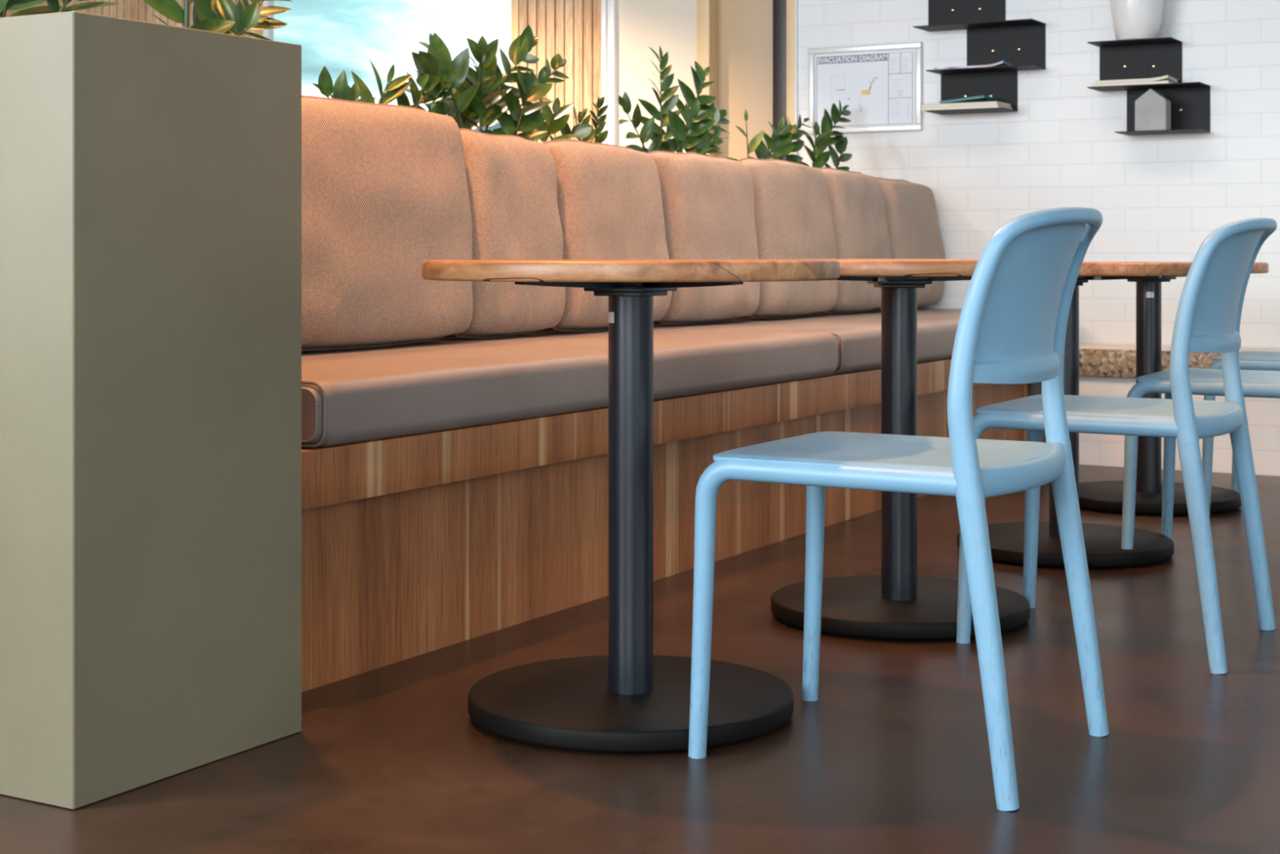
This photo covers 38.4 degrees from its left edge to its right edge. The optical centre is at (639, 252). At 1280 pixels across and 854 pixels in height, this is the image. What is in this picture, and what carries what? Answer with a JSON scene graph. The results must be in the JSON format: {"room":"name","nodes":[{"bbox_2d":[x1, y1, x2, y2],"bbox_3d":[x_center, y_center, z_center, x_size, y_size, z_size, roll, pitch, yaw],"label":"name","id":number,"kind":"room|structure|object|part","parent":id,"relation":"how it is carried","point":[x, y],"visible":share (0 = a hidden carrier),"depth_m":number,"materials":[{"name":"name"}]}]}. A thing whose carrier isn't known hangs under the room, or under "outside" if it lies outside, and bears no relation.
{"room":"cafe","nodes":[
{"label":"cafe","id":0,"kind":"room"},
{"bbox_2d":[0,0,250,37],"bbox_3d":[-3.077,-0.724,9.850,2.680,3.000,0.073,0,0,30],"label":"panel","id":1,"kind":"object","parent":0,"point":[135,10],"visible":0.02,"depth_m":9.56,"materials":[{"name":"brown wood"}]},
{"bbox_2d":[250,0,263,39],"bbox_3d":[-1.890,-0.724,9.210,0.025,3.000,0.145,0,0,30],"label":"trim","id":2,"kind":"structure","parent":1,"relation":"attached to","point":[260,33],"depth_m":9.17,"materials":[{"name":"brown wood"}]},
{"bbox_2d":[519,0,600,142],"bbox_3d":[-0.343,-0.724,8.287,0.442,3.000,0.073,0,0,30],"label":"panel","id":3,"kind":"object","parent":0,"point":[571,29],"visible":0.19,"depth_m":8.23,"materials":[{"name":"brown wood"}]},
{"bbox_2d":[511,0,519,133],"bbox_3d":[-0.536,-0.724,8.436,0.039,3.000,0.145,0,0,30],"label":"trim","id":4,"kind":"structure","parent":3,"relation":"attached to","point":[514,3],"depth_m":8.37,"materials":[{"name":"brown wood"}]},
{"bbox_2d":[0,464,1279,853],"bbox_3d":[-1.035,0.816,3.529,12.700,0.080,11.300,0,0,30],"label":"floor","id":5,"kind":"structure","parent":0,"point":[891,755],"depth_m":2.87,"materials":[{"name":"concrete"}]},
{"bbox_2d":[0,11,301,808],"bbox_3d":[-1.013,0.220,2.969,0.794,1.113,0.486,0,0,30],"label":"planter box","id":6,"kind":"object","parent":5,"relation":"on","point":[150,173],"visible":1,"depth_m":2.67,"materials":[{"name":"green paint"}]},
{"bbox_2d":[0,0,120,17],"bbox_3d":[-0.955,-0.381,2.744,0.165,0.258,0.339,0,0,30],"label":"plant","id":7,"kind":"object","parent":6,"relation":"on","point":[53,6],"visible":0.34,"depth_m":2.82,"materials":[{"name":"green plant"}]},
{"bbox_2d":[142,0,292,40],"bbox_3d":[-0.702,-0.464,3.043,0.187,0.426,0.322,0,0,30],"label":"plant","id":8,"kind":"object","parent":6,"relation":"on","point":[222,16],"visible":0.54,"depth_m":3.04,"materials":[{"name":"green plant"}]},
{"bbox_2d":[422,259,839,751],"bbox_3d":[-0.015,0.394,3.102,0.700,0.764,0.700,0,0,30],"label":"cafe table","id":9,"kind":"object","parent":5,"relation":"on","point":[630,698],"visible":0.91,"depth_m":3.06,"materials":[{"name":"black metal"}]},
{"bbox_3d":[-0.114,0.051,3.006,0.215,0.014,0.032,0,0,-44],"label":"support arm","id":10,"kind":"part","parent":9,"relation":"part of","materials":[{"name":"black metal"}]},
{"bbox_3d":[-0.015,0.058,3.102,0.116,0.028,0.116,0,0,30],"label":"mounting plate","id":11,"kind":"part","parent":9,"relation":"part of","materials":[{"name":"black metal"}]},
{"bbox_3d":[0.081,0.051,3.003,0.032,0.014,0.215,0,0,-44],"label":"support arm","id":12,"kind":"part","parent":9,"relation":"part of","materials":[{"name":"black metal"}]},
{"bbox_2d":[301,311,1029,692],"bbox_3d":[0.147,0.276,5.287,0.817,1.000,4.655,0,0,30],"label":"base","id":13,"kind":"object","parent":5,"relation":"on","point":[412,545],"visible":0.1,"depth_m":3.82,"materials":[{"name":"brown wood"}]},
{"bbox_2d":[301,328,838,448],"bbox_3d":[-0.341,0.282,4.378,0.802,0.122,2.251,0,0,30],"label":"seat cushion","id":14,"kind":"object","parent":13,"relation":"on","point":[353,395],"visible":0.62,"depth_m":3.88,"materials":[{"name":"beige leather"}]},
{"bbox_2d":[301,95,472,351],"bbox_3d":[-0.660,-0.069,4.297,0.225,0.583,0.763,0,0,30],"label":"cushion","id":15,"kind":"object","parent":14,"relation":"on","point":[384,193],"visible":0.66,"depth_m":4.22,"materials":[{"name":"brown fabric"}]},
{"bbox_2d":[453,128,565,338],"bbox_3d":[-0.378,-0.050,4.829,0.228,0.544,0.438,0,0,30],"label":"cushion","id":16,"kind":"object","parent":14,"relation":"on","point":[512,180],"visible":0.59,"depth_m":4.74,"materials":[{"name":"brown fabric"}]},
{"bbox_2d":[542,139,671,331],"bbox_3d":[-0.117,-0.049,5.265,0.228,0.543,0.573,0,0,30],"label":"cushion","id":17,"kind":"object","parent":14,"relation":"on","point":[610,205],"visible":0.66,"depth_m":5.12,"materials":[{"name":"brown fabric"}]},
{"bbox_3d":[-0.197,0.276,5.483,0.025,1.000,4.655,0,0,30],"label":"panel","id":18,"kind":"part","parent":13,"relation":"part of","materials":[{"name":"brown leather"}]},
{"bbox_2d":[653,308,961,374],"bbox_3d":[0.773,0.282,6.327,0.802,0.122,2.228,0,0,30],"label":"seat cushion","id":19,"kind":"object","parent":13,"relation":"on","point":[858,335],"visible":0.37,"depth_m":5.70,"materials":[{"name":"beige leather"}]},
{"bbox_2d":[648,151,759,324],"bbox_3d":[0.181,-0.047,5.766,0.228,0.539,0.588,0,0,30],"label":"cushion","id":20,"kind":"object","parent":19,"relation":"on","point":[708,202],"visible":0.68,"depth_m":5.65,"materials":[{"name":"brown fabric"}]},
{"bbox_2d":[737,157,837,319],"bbox_3d":[0.483,-0.050,6.279,0.222,0.545,0.598,0,0,30],"label":"cushion","id":21,"kind":"object","parent":19,"relation":"on","point":[793,219],"visible":0.7,"depth_m":6.15,"materials":[{"name":"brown fabric"}]},
{"bbox_2d":[819,167,892,314],"bbox_3d":[0.761,-0.043,6.741,0.227,0.532,0.478,0,0,30],"label":"cushion","id":22,"kind":"object","parent":19,"relation":"on","point":[857,199],"visible":0.56,"depth_m":6.61,"materials":[{"name":"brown fabric"}]},
{"bbox_2d":[875,177,945,309],"bbox_3d":[1.016,-0.033,7.168,0.225,0.512,0.513,0,0,30],"label":"cushion","id":23,"kind":"object","parent":19,"relation":"on","point":[913,223],"visible":0.46,"depth_m":7.09,"materials":[{"name":"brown fabric"}]},
{"bbox_2d":[688,207,1109,810],"bbox_3d":[0.427,0.355,2.885,0.569,0.846,0.485,0,0,30],"label":"chair","id":24,"kind":"object","parent":5,"relation":"on","point":[1011,328],"visible":1,"depth_m":2.74,"materials":[{"name":"blue plastic"}]},
{"bbox_3d":[0.112,0.543,2.827,0.080,0.467,0.036,0,0,30],"label":"leg","id":25,"kind":"part","parent":24,"relation":"part of","materials":[{"name":"blue plastic"}]},
{"bbox_3d":[0.317,0.543,3.185,0.080,0.467,0.036,0,0,30],"label":"leg","id":26,"kind":"part","parent":24,"relation":"part of","materials":[{"name":"blue plastic"}]},
{"bbox_3d":[0.302,0.329,2.715,0.371,0.038,0.038,0,0,31],"label":"rail","id":27,"kind":"part","parent":24,"relation":"part of","materials":[{"name":"blue plastic"}]},
{"bbox_3d":[0.400,0.313,2.900,0.452,0.012,0.437,0,0,30],"label":"seat","id":28,"kind":"part","parent":24,"relation":"part of","materials":[{"name":"blue plastic"}]},
{"bbox_3d":[0.489,0.542,2.595,0.099,0.472,0.035,0,0,37],"label":"leg","id":29,"kind":"part","parent":24,"relation":"part of","materials":[{"name":"blue plastic"}]},
{"bbox_3d":[0.588,0.329,2.793,0.062,0.048,0.432,0,0,30],"label":"rail","id":30,"kind":"part","parent":24,"relation":"part of","materials":[{"name":"blue plastic"}]},
{"bbox_3d":[0.611,0.145,2.779,0.144,0.427,0.470,0,0,30],"label":"frame","id":31,"kind":"part","parent":24,"relation":"part of","materials":[{"name":"blue plastic"}]},
{"bbox_3d":[0.605,0.074,2.783,0.109,0.240,0.422,0,0,30],"label":"backrest","id":32,"kind":"part","parent":24,"relation":"part of","materials":[{"name":"blue plastic"}]},
{"bbox_3d":[0.708,0.542,2.978,0.099,0.472,0.035,0,0,23],"label":"leg","id":33,"kind":"part","parent":24,"relation":"part of","materials":[{"name":"blue plastic"}]},
{"bbox_2d":[770,258,1030,639],"bbox_3d":[0.553,0.395,3.929,0.700,0.762,0.700,0,0,-5],"label":"cafe table","id":34,"kind":"object","parent":5,"relation":"on","point":[898,603],"visible":0.65,"depth_m":3.89,"materials":[{"name":"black metal"}]},
{"bbox_3d":[0.419,0.053,3.957,0.215,0.014,0.032,0,0,11],"label":"support arm","id":35,"kind":"part","parent":34,"relation":"part of","materials":[{"name":"black metal"}]},
{"bbox_3d":[0.526,0.053,3.795,0.032,0.014,0.215,0,0,11],"label":"support arm","id":36,"kind":"part","parent":34,"relation":"part of","materials":[{"name":"black metal"}]},
{"bbox_3d":[0.553,0.060,3.929,0.116,0.028,0.116,0,0,-5],"label":"mounting plate","id":37,"kind":"part","parent":34,"relation":"part of","materials":[{"name":"black metal"}]},
{"bbox_3d":[0.688,0.053,3.902,0.215,0.014,0.032,0,0,11],"label":"support arm","id":38,"kind":"part","parent":34,"relation":"part of","materials":[{"name":"black metal"}]},
{"bbox_2d":[956,262,1192,567],"bbox_3d":[1.099,0.400,4.769,0.700,0.752,0.700,0,0,11],"label":"cafe table","id":39,"kind":"object","parent":5,"relation":"on","point":[1103,542],"visible":0.48,"depth_m":4.67,"materials":[{"name":"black metal"}]},
{"bbox_3d":[1.099,0.070,4.769,0.116,0.028,0.116,0,0,11],"label":"mounting plate","id":40,"kind":"part","parent":39,"relation":"part of","materials":[{"name":"black metal"}]},
{"bbox_3d":[1.222,0.063,4.707,0.215,0.014,0.032,0,0,27],"label":"support arm","id":41,"kind":"part","parent":39,"relation":"part of","materials":[{"name":"black metal"}]},
{"bbox_2d":[955,217,1276,674],"bbox_3d":[0.983,0.355,3.716,0.569,0.846,0.485,0,0,30],"label":"chair","id":42,"kind":"object","parent":5,"relation":"on","point":[1209,312],"visible":0.94,"depth_m":3.54,"materials":[{"name":"blue plastic"}]},
{"bbox_3d":[0.668,0.543,3.659,0.080,0.467,0.036,0,0,30],"label":"leg","id":43,"kind":"part","parent":42,"relation":"part of","materials":[{"name":"blue plastic"}]},
{"bbox_3d":[0.873,0.543,4.016,0.080,0.467,0.036,0,0,30],"label":"leg","id":44,"kind":"part","parent":42,"relation":"part of","materials":[{"name":"blue plastic"}]},
{"bbox_3d":[0.859,0.329,3.547,0.371,0.038,0.038,0,0,31],"label":"rail","id":45,"kind":"part","parent":42,"relation":"part of","materials":[{"name":"blue plastic"}]},
{"bbox_3d":[0.956,0.313,3.732,0.452,0.012,0.437,0,0,30],"label":"seat","id":46,"kind":"part","parent":42,"relation":"part of","materials":[{"name":"blue plastic"}]},
{"bbox_3d":[1.045,0.542,3.426,0.099,0.472,0.035,0,0,37],"label":"leg","id":47,"kind":"part","parent":42,"relation":"part of","materials":[{"name":"blue plastic"}]},
{"bbox_3d":[1.144,0.329,3.624,0.062,0.048,0.432,0,0,30],"label":"rail","id":48,"kind":"part","parent":42,"relation":"part of","materials":[{"name":"blue plastic"}]},
{"bbox_3d":[1.167,0.145,3.611,0.144,0.427,0.470,0,0,30],"label":"frame","id":49,"kind":"part","parent":42,"relation":"part of","materials":[{"name":"blue plastic"}]},
{"bbox_3d":[1.161,0.074,3.614,0.109,0.240,0.422,0,0,30],"label":"backrest","id":50,"kind":"part","parent":42,"relation":"part of","materials":[{"name":"blue plastic"}]},
{"bbox_3d":[1.264,0.542,3.810,0.099,0.472,0.035,0,0,23],"label":"leg","id":51,"kind":"part","parent":42,"relation":"part of","materials":[{"name":"blue plastic"}]},
{"bbox_2d":[1079,262,1268,514],"bbox_3d":[1.571,0.403,5.681,0.700,0.747,0.700,0,0,-29],"label":"cafe table","id":52,"kind":"object","parent":5,"relation":"on","point":[1104,495],"visible":0.38,"depth_m":5.64,"materials":[{"name":"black metal"}]},
{"bbox_3d":[1.571,0.075,5.681,0.116,0.028,0.116,0,0,-29],"label":"mounting plate","id":53,"kind":"part","parent":52,"relation":"part of","materials":[{"name":"black metal"}]},
{"bbox_3d":[1.602,0.068,5.547,0.032,0.014,0.215,0,0,-13],"label":"support arm","id":54,"kind":"part","parent":52,"relation":"part of","materials":[{"name":"black metal"}]},
{"bbox_2d":[1079,376,1279,475],"bbox_3d":[4.059,0.615,5.547,5.660,0.323,0.340,0,0,30],"label":"wall","id":55,"kind":"structure","parent":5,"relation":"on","point":[1263,414],"depth_m":6.51,"materials":[{"name":"white paint"}]},
{"bbox_2d":[1079,343,1279,377],"bbox_3d":[4.055,0.400,5.540,5.660,0.102,0.354,0,0,30],"label":"ledge","id":56,"kind":"object","parent":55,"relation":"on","point":[1099,360],"visible":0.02,"depth_m":6.67,"materials":[{"name":"beige stone"}]},
{"bbox_2d":[1120,368,1279,549],"bbox_3d":[1.549,0.355,4.632,0.569,0.846,0.485,0,0,29],"label":"chair","id":57,"kind":"object","parent":5,"relation":"on","point":[1255,384],"visible":0.65,"depth_m":4.57,"materials":[{"name":"blue plastic"}]},
{"bbox_3d":[1.235,0.543,4.572,0.080,0.467,0.036,0,0,29],"label":"leg","id":58,"kind":"part","parent":57,"relation":"part of","materials":[{"name":"blue plastic"}]},
{"bbox_3d":[1.436,0.543,4.931,0.080,0.467,0.036,0,0,29],"label":"leg","id":59,"kind":"part","parent":57,"relation":"part of","materials":[{"name":"blue plastic"}]},
{"bbox_3d":[1.522,0.313,4.647,0.452,0.012,0.437,0,0,29],"label":"seat","id":60,"kind":"part","parent":57,"relation":"part of","materials":[{"name":"blue plastic"}]},
{"bbox_3d":[1.427,0.329,4.461,0.371,0.038,0.038,0,0,30],"label":"rail","id":61,"kind":"part","parent":57,"relation":"part of","materials":[{"name":"blue plastic"}]},
{"bbox_2d":[1201,351,1279,515],"bbox_3d":[2.009,0.355,5.487,0.569,0.846,0.485,0,0,30],"label":"chair","id":62,"kind":"object","parent":5,"relation":"on","point":[1248,360],"visible":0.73,"depth_m":5.42,"materials":[{"name":"blue plastic"}]},
{"bbox_3d":[1.694,0.543,5.429,0.080,0.467,0.036,0,0,30],"label":"leg","id":63,"kind":"part","parent":62,"relation":"part of","materials":[{"name":"blue plastic"}]},
{"bbox_3d":[1.899,0.543,5.787,0.080,0.467,0.036,0,0,30],"label":"leg","id":64,"kind":"part","parent":62,"relation":"part of","materials":[{"name":"blue plastic"}]},
{"bbox_3d":[1.982,0.313,5.502,0.452,0.012,0.437,0,0,30],"label":"seat","id":65,"kind":"part","parent":62,"relation":"part of","materials":[{"name":"blue plastic"}]},
{"bbox_3d":[1.885,0.329,5.317,0.371,0.038,0.038,0,0,31],"label":"rail","id":66,"kind":"part","parent":62,"relation":"part of","materials":[{"name":"blue plastic"}]},
{"bbox_3d":[-0.365,0.276,5.577,0.350,1.000,4.650,0,0,30],"label":"trough","id":67,"kind":"object","parent":5,"relation":"on","visible":0},
{"bbox_2d":[312,60,453,113],"bbox_3d":[-0.713,-0.344,4.807,0.177,0.336,0.548,0,0,36],"label":"plant","id":68,"kind":"object","parent":67,"relation":"on","point":[396,88],"visible":0.35,"depth_m":4.87,"materials":[{"name":"green plant"}]},
{"bbox_2d":[405,25,568,142],"bbox_3d":[-0.464,-0.426,5.262,0.293,0.498,0.879,0,0,30],"label":"plant","id":69,"kind":"object","parent":67,"relation":"on","point":[480,98],"visible":0.8,"depth_m":5.26,"materials":[{"name":"green plant"}]},
{"bbox_2d":[536,97,591,142],"bbox_3d":[-0.234,-0.322,5.562,0.104,0.289,0.271,0,0,37],"label":"plant","id":70,"kind":"object","parent":67,"relation":"on","point":[556,122],"visible":0.52,"depth_m":5.53,"materials":[{"name":"green plant"}]},
{"bbox_2d":[576,96,608,143],"bbox_3d":[-0.171,-0.334,5.740,0.081,0.313,0.225,0,0,40],"label":"plant","id":71,"kind":"object","parent":67,"relation":"on","point":[601,137],"visible":0.5,"depth_m":5.77,"materials":[{"name":"green plant"}]},
{"bbox_2d":[617,46,729,155],"bbox_3d":[0.112,-0.434,6.205,0.258,0.515,0.739,0,0,30],"label":"plant","id":72,"kind":"object","parent":67,"relation":"on","point":[701,117],"visible":0.73,"depth_m":6.17,"materials":[{"name":"green plant"}]},
{"bbox_2d":[725,109,813,163],"bbox_3d":[0.519,-0.356,6.895,0.150,0.359,0.522,0,0,39],"label":"plant","id":73,"kind":"object","parent":67,"relation":"on","point":[782,137],"visible":0.52,"depth_m":6.85,"materials":[{"name":"green plant"}]},
{"bbox_2d":[799,99,852,170],"bbox_3d":[0.758,-0.399,7.323,0.122,0.444,0.398,0,0,38],"label":"plant","id":74,"kind":"object","parent":67,"relation":"on","point":[824,140],"visible":0.7,"depth_m":7.35,"materials":[{"name":"green plant"}]},
{"bbox_2d":[617,0,1279,442],"bbox_3d":[3.285,-0.724,6.271,7.722,3.000,0.150,0,0,30],"label":"wall","id":75,"kind":"structure","parent":0,"point":[1157,197],"depth_m":7.09,"materials":[{"name":"white paint"}]},
{"bbox_2d":[600,0,617,146],"bbox_3d":[-0.108,-0.724,8.183,0.068,3.000,0.140,0,0,30],"label":"trim","id":76,"kind":"structure","parent":75,"relation":"attached to","point":[609,8],"depth_m":8.12,"materials":[{"name":"white"}]},
{"bbox_2d":[697,0,717,156],"bbox_3d":[0.304,-0.724,7.947,0.062,3.000,0.140,0,0,30],"label":"trim","id":77,"kind":"structure","parent":75,"relation":"attached to","point":[707,10],"depth_m":7.89,"materials":[{"name":"brown wood"}]},
{"bbox_2d":[717,0,773,159],"bbox_3d":[0.464,-0.727,7.890,0.297,2.995,0.040,0,0,30],"label":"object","id":78,"kind":"structure","parent":75,"relation":"in","point":[744,27],"depth_m":7.88,"materials":[{"name":"beige paint"}]},
{"bbox_2d":[773,0,786,159],"bbox_3d":[0.617,-0.724,7.785,0.073,3.000,0.110,0,0,30],"label":"trim","id":79,"kind":"structure","parent":75,"relation":"attached to","point":[779,6],"depth_m":7.74,"materials":[{"name":"brown metal"}]},
{"bbox_2d":[786,0,795,155],"bbox_3d":[0.662,-0.724,7.748,0.041,3.000,0.130,0,0,30],"label":"trim","id":80,"kind":"structure","parent":75,"relation":"attached to","point":[790,4],"depth_m":7.69,"materials":[{"name":"brown wood"}]},
{"bbox_2d":[795,0,797,155],"bbox_3d":[0.653,-0.724,7.683,0.007,3.000,0.012,0,0,30],"label":"trim","id":81,"kind":"structure","parent":75,"relation":"attached to","point":[796,1],"depth_m":7.68,"materials":[{"name":"white"}]},
{"bbox_2d":[808,41,922,134],"bbox_3d":[0.917,-0.671,7.526,0.498,0.358,0.021,0,0,30],"label":"diagram","id":82,"kind":"object","parent":75,"relation":"attached to","point":[881,85],"visible":0.98,"depth_m":7.52,"materials":[{"name":"white paper"}]},
{"bbox_2d":[913,0,1045,115],"bbox_3d":[1.327,-0.820,7.206,0.481,0.532,0.169,0,0,30],"label":"wall shelf","id":83,"kind":"object","parent":75,"relation":"attached to","point":[991,38],"visible":0.97,"depth_m":7.26,"materials":[{"name":"grey metal"}]},
{"bbox_2d":[920,104,1012,111],"bbox_3d":[1.282,-0.564,7.219,0.316,0.012,0.177,0,0,30],"label":"book","id":84,"kind":"object","parent":83,"relation":"on","point":[987,106],"visible":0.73,"depth_m":7.14,"materials":[{"name":"beige paper"}]},
{"bbox_2d":[920,101,1010,107],"bbox_3d":[1.281,-0.577,7.222,0.310,0.012,0.174,0,0,30],"label":"book","id":85,"kind":"object","parent":84,"relation":"on","point":[988,102],"visible":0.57,"depth_m":7.15,"materials":[{"name":"beige paper"}]},
{"bbox_2d":[938,95,998,103],"bbox_3d":[1.289,-0.596,7.215,0.185,0.025,0.163,0,0,30],"label":"book","id":86,"kind":"object","parent":85,"relation":"on","point":[981,98],"visible":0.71,"depth_m":7.17,"materials":[{"name":"teal paper"}]},
{"bbox_3d":[1.298,-0.988,7.318,0.320,0.193,0.004,0,0,30],"label":"plate","id":87,"kind":"part","parent":83,"relation":"part of","materials":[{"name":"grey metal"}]},
{"bbox_2d":[933,60,1012,69],"bbox_3d":[1.310,-0.729,7.212,0.285,0.022,0.147,0,0,30],"label":"magazine","id":88,"kind":"object","parent":83,"relation":"on","point":[1002,63],"visible":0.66,"depth_m":7.13,"materials":[{"name":"white paper"}]},
{"bbox_3d":[1.343,-0.636,7.292,0.316,0.160,0.004,0,0,30],"label":"plate","id":89,"kind":"part","parent":83,"relation":"part of","materials":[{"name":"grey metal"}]},
{"bbox_3d":[1.439,-0.803,7.237,0.319,0.175,0.004,0,0,30],"label":"plate","id":90,"kind":"part","parent":83,"relation":"part of","materials":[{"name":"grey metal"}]},
{"bbox_2d":[1087,37,1210,135],"bbox_3d":[1.901,-0.620,6.878,0.414,0.344,0.169,0,0,30],"label":"wall shelf","id":91,"kind":"object","parent":75,"relation":"attached to","point":[1145,58],"visible":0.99,"depth_m":6.92,"materials":[{"name":"grey metal"}]},
{"bbox_2d":[1092,80,1176,86],"bbox_3d":[1.858,-0.628,6.899,0.287,0.011,0.162,0,0,30],"label":"book","id":92,"kind":"object","parent":91,"relation":"on","point":[1167,81],"visible":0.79,"depth_m":6.83,"materials":[{"name":"beige paper"}]},
{"bbox_2d":[1094,75,1177,84],"bbox_3d":[1.861,-0.645,6.899,0.273,0.021,0.155,0,0,30],"label":"book","id":93,"kind":"object","parent":92,"relation":"on","point":[1166,77],"visible":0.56,"depth_m":6.83,"materials":[{"name":"beige paper"}]},
{"bbox_2d":[1110,0,1164,39],"bbox_3d":[1.857,-0.992,6.874,0.206,0.400,0.206,0,0,30],"label":"vase","id":94,"kind":"object","parent":91,"relation":"on","point":[1131,19],"visible":0.99,"depth_m":6.80,"materials":[{"name":"white ceramic"}]},
{"bbox_3d":[1.897,-0.706,6.975,0.311,0.169,0.004,0,0,30],"label":"plate","id":95,"kind":"part","parent":91,"relation":"part of","materials":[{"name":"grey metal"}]},
{"bbox_2d":[1134,88,1170,130],"bbox_3d":[1.907,-0.529,6.841,0.114,0.155,0.080,0,0,30],"label":"house ornament","id":96,"kind":"object","parent":91,"relation":"on","point":[1152,108],"visible":0.91,"depth_m":6.81,"materials":[{"name":"concrete"}]},
{"bbox_3d":[1.987,-0.535,6.924,0.310,0.171,0.004,0,0,30],"label":"plate","id":97,"kind":"part","parent":91,"relation":"part of","materials":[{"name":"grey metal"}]},
{"bbox_3d":[-1.209,0.401,8.824,1.540,0.750,0.120,0,0,30],"label":"wall window","id":98,"kind":"structure","parent":0,"visible":0},
{"bbox_2d":[263,0,273,40],"bbox_3d":[-1.214,-1.099,8.816,1.540,2.250,0.160,0,0,30],"label":"window frame","id":99,"kind":"structure","parent":98,"relation":"attached to","point":[268,33],"depth_m":9.20,"materials":[{"name":"white"}]}
]}

